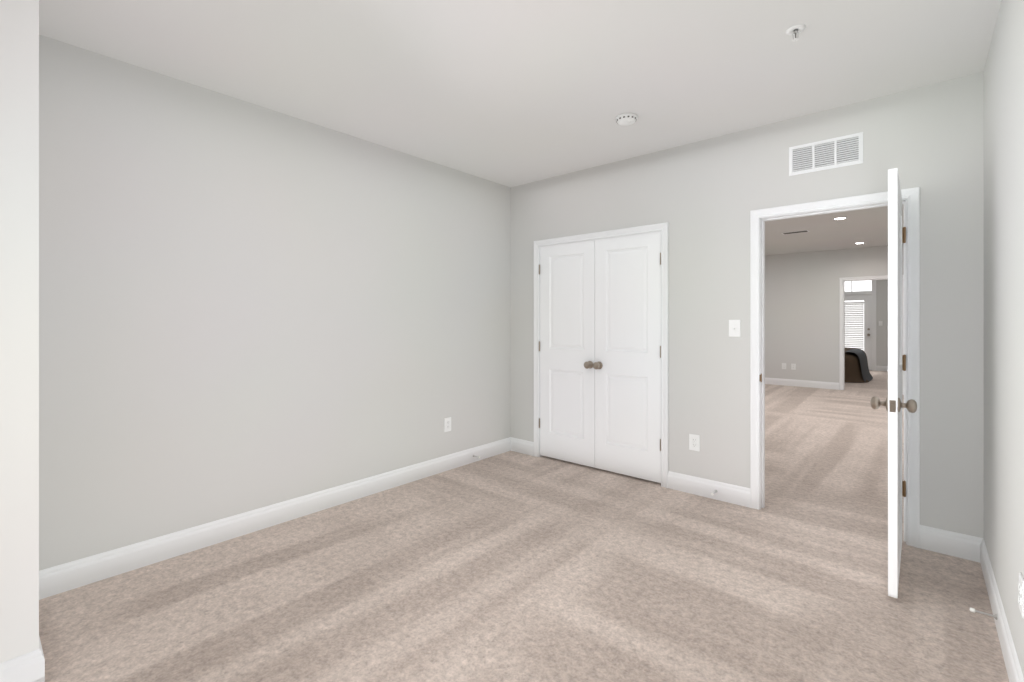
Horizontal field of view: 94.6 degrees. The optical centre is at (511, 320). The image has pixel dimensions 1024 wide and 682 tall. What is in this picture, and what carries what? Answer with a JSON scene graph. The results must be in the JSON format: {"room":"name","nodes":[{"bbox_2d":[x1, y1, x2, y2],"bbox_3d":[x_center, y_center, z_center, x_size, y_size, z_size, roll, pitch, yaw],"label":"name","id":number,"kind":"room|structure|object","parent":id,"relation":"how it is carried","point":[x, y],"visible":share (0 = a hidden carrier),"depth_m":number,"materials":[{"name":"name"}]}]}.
{"room":"bedroom","nodes":[
{"label":"bedroom","id":0,"kind":"room"},
{"bbox_2d":[0,0,38,662],"bbox_3d":[-2.277,-0.020,1.663,0.760,2.700,0.812,0,0,41],"label":"wall","id":1,"kind":"structure","parent":0,"point":[19,327],"depth_m":1.68,"materials":[{"name":"paint"}]},
{"bbox_2d":[39,35,510,570],"bbox_3d":[-1.507,-0.020,3.224,0.120,2.700,4.420,0,0,41],"label":"wall","id":2,"kind":"structure","parent":0,"point":[245,307],"depth_m":2.90,"materials":[{"name":"paint"}]},
{"bbox_2d":[0,437,533,681],"bbox_3d":[-0.995,1.263,3.132,0.774,0.134,3.888,0,0,41],"label":"baseboard","id":3,"kind":"structure","parent":2,"relation":"attached to","point":[54,580],"depth_m":2.81,"materials":[{"name":"paint"}]},
{"bbox_2d":[444,417,450,431],"bbox_3d":[-0.571,0.925,4.206,0.009,0.124,0.080,0,0,41],"label":"electrical outlet plate","id":4,"kind":"object","parent":2,"relation":"attached to","point":[447,424],"visible":1,"depth_m":4.20,"materials":[{"name":"white plastic"}]},
{"bbox_2d":[39,0,1000,255],"bbox_3d":[4.234,-1.420,6.400,5.600,0.100,16.740,0,0,41],"label":"ceiling","id":5,"kind":"structure","parent":0,"point":[511,93],"depth_m":2.51,"materials":[{"name":"paint"}]},
{"bbox_2d":[616,113,637,125],"bbox_3d":[0.771,-1.349,3.182,0.144,0.042,0.144,0,0,41],"label":"smoke detector","id":6,"kind":"object","parent":5,"relation":"attached to","point":[625,119],"visible":0.98,"depth_m":3.14,"materials":[{"name":"white plastic"}]},
{"bbox_2d":[786,24,805,41],"bbox_3d":[1.335,-1.346,2.223,0.082,0.048,0.082,0,0,41],"label":"sprinkler head","id":7,"kind":"object","parent":5,"relation":"attached to","point":[796,29],"visible":1,"depth_m":2.21},
{"bbox_2d":[782,230,809,234],"bbox_3d":[4.382,-1.367,7.304,0.360,0.006,0.160,0,0,41],"label":"ceiling vent","id":8,"kind":"object","parent":5,"relation":"in","point":[795,232],"visible":0.98,"depth_m":7.30,"materials":[{"name":"metal"}]},
{"bbox_2d":[832,217,847,219],"bbox_3d":[4.396,-1.378,6.327,0.184,0.024,0.184,0,0,41],"label":"recessed light","id":9,"kind":"object","parent":5,"relation":"in","point":[840,218],"visible":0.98,"depth_m":6.33,"materials":[{"name":"white plastic"}]},
{"bbox_2d":[39,370,1008,681],"bbox_3d":[4.267,1.355,6.438,6.000,0.050,17.000,0,0,41],"label":"floor","id":10,"kind":"structure","parent":0,"point":[511,566],"depth_m":2.33,"materials":[{"name":"beige carpet"}]},
{"bbox_2d":[845,347,872,382],"bbox_3d":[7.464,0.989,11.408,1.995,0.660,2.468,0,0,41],"label":"armchair","id":11,"kind":"object","parent":10,"relation":"on","point":[856,367],"visible":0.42,"depth_m":10.20,"materials":[{"name":"fabric"}]},
{"bbox_2d":[511,72,983,537],"bbox_3d":[1.328,-0.020,3.771,3.690,2.700,0.120,0,0,41],"label":"wall","id":12,"kind":"structure","parent":0,"point":[703,198],"depth_m":3.37,"materials":[{"name":"paint"}]},
{"bbox_2d":[534,222,667,487],"bbox_3d":[0.752,0.274,4.226,1.356,2.112,0.187,0,0,41],"label":"double door","id":13,"kind":"structure","parent":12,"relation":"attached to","point":[539,319],"depth_m":4.14,"materials":[{"name":"paint"}]},
{"bbox_2d":[689,434,699,450],"bbox_3d":[1.399,0.935,3.624,0.080,0.124,0.009,0,0,41],"label":"electrical outlet plate","id":14,"kind":"object","parent":12,"relation":"attached to","point":[694,442],"visible":1,"depth_m":3.62,"materials":[{"name":"white plastic"}]},
{"bbox_2d":[668,471,749,507],"bbox_3d":[1.470,1.263,3.559,0.604,0.134,0.014,0,0,41],"label":"baseboard","id":15,"kind":"structure","parent":12,"relation":"attached to","point":[728,493],"depth_m":3.54,"materials":[{"name":"paint"}]},
{"bbox_2d":[729,320,740,336],"bbox_3d":[1.615,0.055,3.429,0.080,0.124,0.022,0,0,41],"label":"light switch","id":16,"kind":"object","parent":12,"relation":"attached to","point":[734,328],"visible":1,"depth_m":3.43,"materials":[{"name":"white plastic"}]},
{"bbox_2d":[789,132,862,175],"bbox_3d":[2.034,-1.080,3.074,0.405,0.194,0.009,0,0,41],"label":"air vent","id":17,"kind":"object","parent":12,"relation":"in","point":[841,151],"visible":1,"depth_m":3.07,"materials":[{"name":"metal"}]},
{"bbox_2d":[750,187,919,547],"bbox_3d":[2.087,0.295,3.114,0.827,2.070,0.120,0,0,41],"label":"door jamb","id":18,"kind":"structure","parent":12,"relation":"in","point":[762,327],"depth_m":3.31,"materials":[{"name":"paint"}]},
{"bbox_2d":[870,168,916,597],"bbox_3d":[2.067,0.295,2.542,0.177,2.030,0.823,0,0,41],"label":"entry door","id":19,"kind":"structure","parent":18,"relation":"attached to","point":[893,404],"depth_m":2.24,"materials":[{"name":"paint"}]},
{"bbox_2d":[765,244,903,382],"bbox_3d":[6.500,-0.020,9.015,5.600,2.700,0.120,0,0,41],"label":"wall","id":20,"kind":"structure","parent":0,"point":[802,311],"depth_m":9.44,"materials":[{"name":"paint"}]},
{"bbox_2d":[791,364,795,369],"bbox_3d":[5.724,0.935,9.602,0.080,0.124,0.009,0,0,41],"label":"outlet","id":21,"kind":"object","parent":20,"relation":"attached to","point":[793,366],"visible":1,"depth_m":9.60,"materials":[{"name":"white plastic"}]},
{"bbox_2d":[765,378,838,389],"bbox_3d":[5.321,1.263,9.948,2.598,0.134,0.014,0,0,41],"label":"baseboard","id":22,"kind":"structure","parent":20,"relation":"attached to","point":[806,383],"depth_m":9.49,"materials":[{"name":"paint"}]},
{"bbox_2d":[839,275,903,394],"bbox_3d":[6.725,0.252,8.809,1.004,2.157,0.137,0,0,41],"label":"door frame","id":23,"kind":"structure","parent":20,"relation":"attached to","point":[841,280],"depth_m":9.06,"materials":[{"name":"paint"}]},
{"bbox_2d":[876,280,887,365],"bbox_3d":[9.675,-0.020,12.681,5.600,2.700,0.120,0,0,41],"label":"wall","id":24,"kind":"structure","parent":0,"point":[881,315],"depth_m":12.49,"materials":[{"name":"paint"}]},
{"bbox_2d":[845,294,871,369],"bbox_3d":[9.303,0.306,12.931,0.864,2.024,0.113,0,0,41],"label":"door","id":25,"kind":"structure","parent":24,"relation":"in","point":[866,330],"depth_m":12.79,"materials":[{"name":"paint"}]},
{"bbox_2d":[845,280,871,349],"bbox_3d":[9.345,-0.015,12.980,0.870,2.150,0.001,0,0,41],"label":"glazing","id":26,"kind":"object","parent":24,"relation":"attached to","point":[861,285],"depth_m":12.91,"materials":[{"name":"clear glass"}]},
{"bbox_2d":[845,280,875,370],"bbox_3d":[9.333,0.075,12.966,1.070,2.510,0.137,0,0,41],"label":"trim","id":27,"kind":"structure","parent":24,"relation":"attached to","point":[873,292],"depth_m":12.60,"materials":[{"name":"paint"}]},
{"bbox_2d":[876,366,887,370],"bbox_3d":[10.723,1.263,11.685,2.710,0.134,0.014,0,0,41],"label":"baseboard","id":28,"kind":"structure","parent":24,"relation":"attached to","point":[881,368],"depth_m":12.49,"materials":[{"name":"paint"}]},
{"bbox_2d":[984,0,1023,676],"bbox_3d":[1.191,-0.020,0.886,0.120,2.700,4.420,0,0,41],"label":"wall","id":29,"kind":"structure","parent":0,"point":[1004,304],"depth_m":1.92,"materials":[{"name":"paint"}]},
{"bbox_2d":[920,525,1023,681],"bbox_3d":[1.085,1.263,1.058,0.266,0.134,4.300,0,0,41],"label":"baseboard","id":30,"kind":"structure","parent":29,"relation":"attached to","point":[960,545],"depth_m":2.49,"materials":[{"name":"paint"}]},
{"bbox_2d":[970,608,996,619],"bbox_3d":[2.043,1.268,2.047,0.086,0.022,0.022,0,0,41],"label":"door stop","id":31,"kind":"object","parent":29,"relation":"attached to","point":[973,610],"visible":1,"depth_m":2.05,"materials":[{"name":"silver metal"}]},
{"bbox_2d":[1018,572,1023,618],"bbox_3d":[1.719,0.925,1.594,0.009,0.124,0.080,0,0,41],"label":"electrical outlet plate","id":32,"kind":"object","parent":29,"relation":"attached to","point":[1021,593],"visible":0.98,"depth_m":1.58,"materials":[{"name":"white plastic"}]}
]}

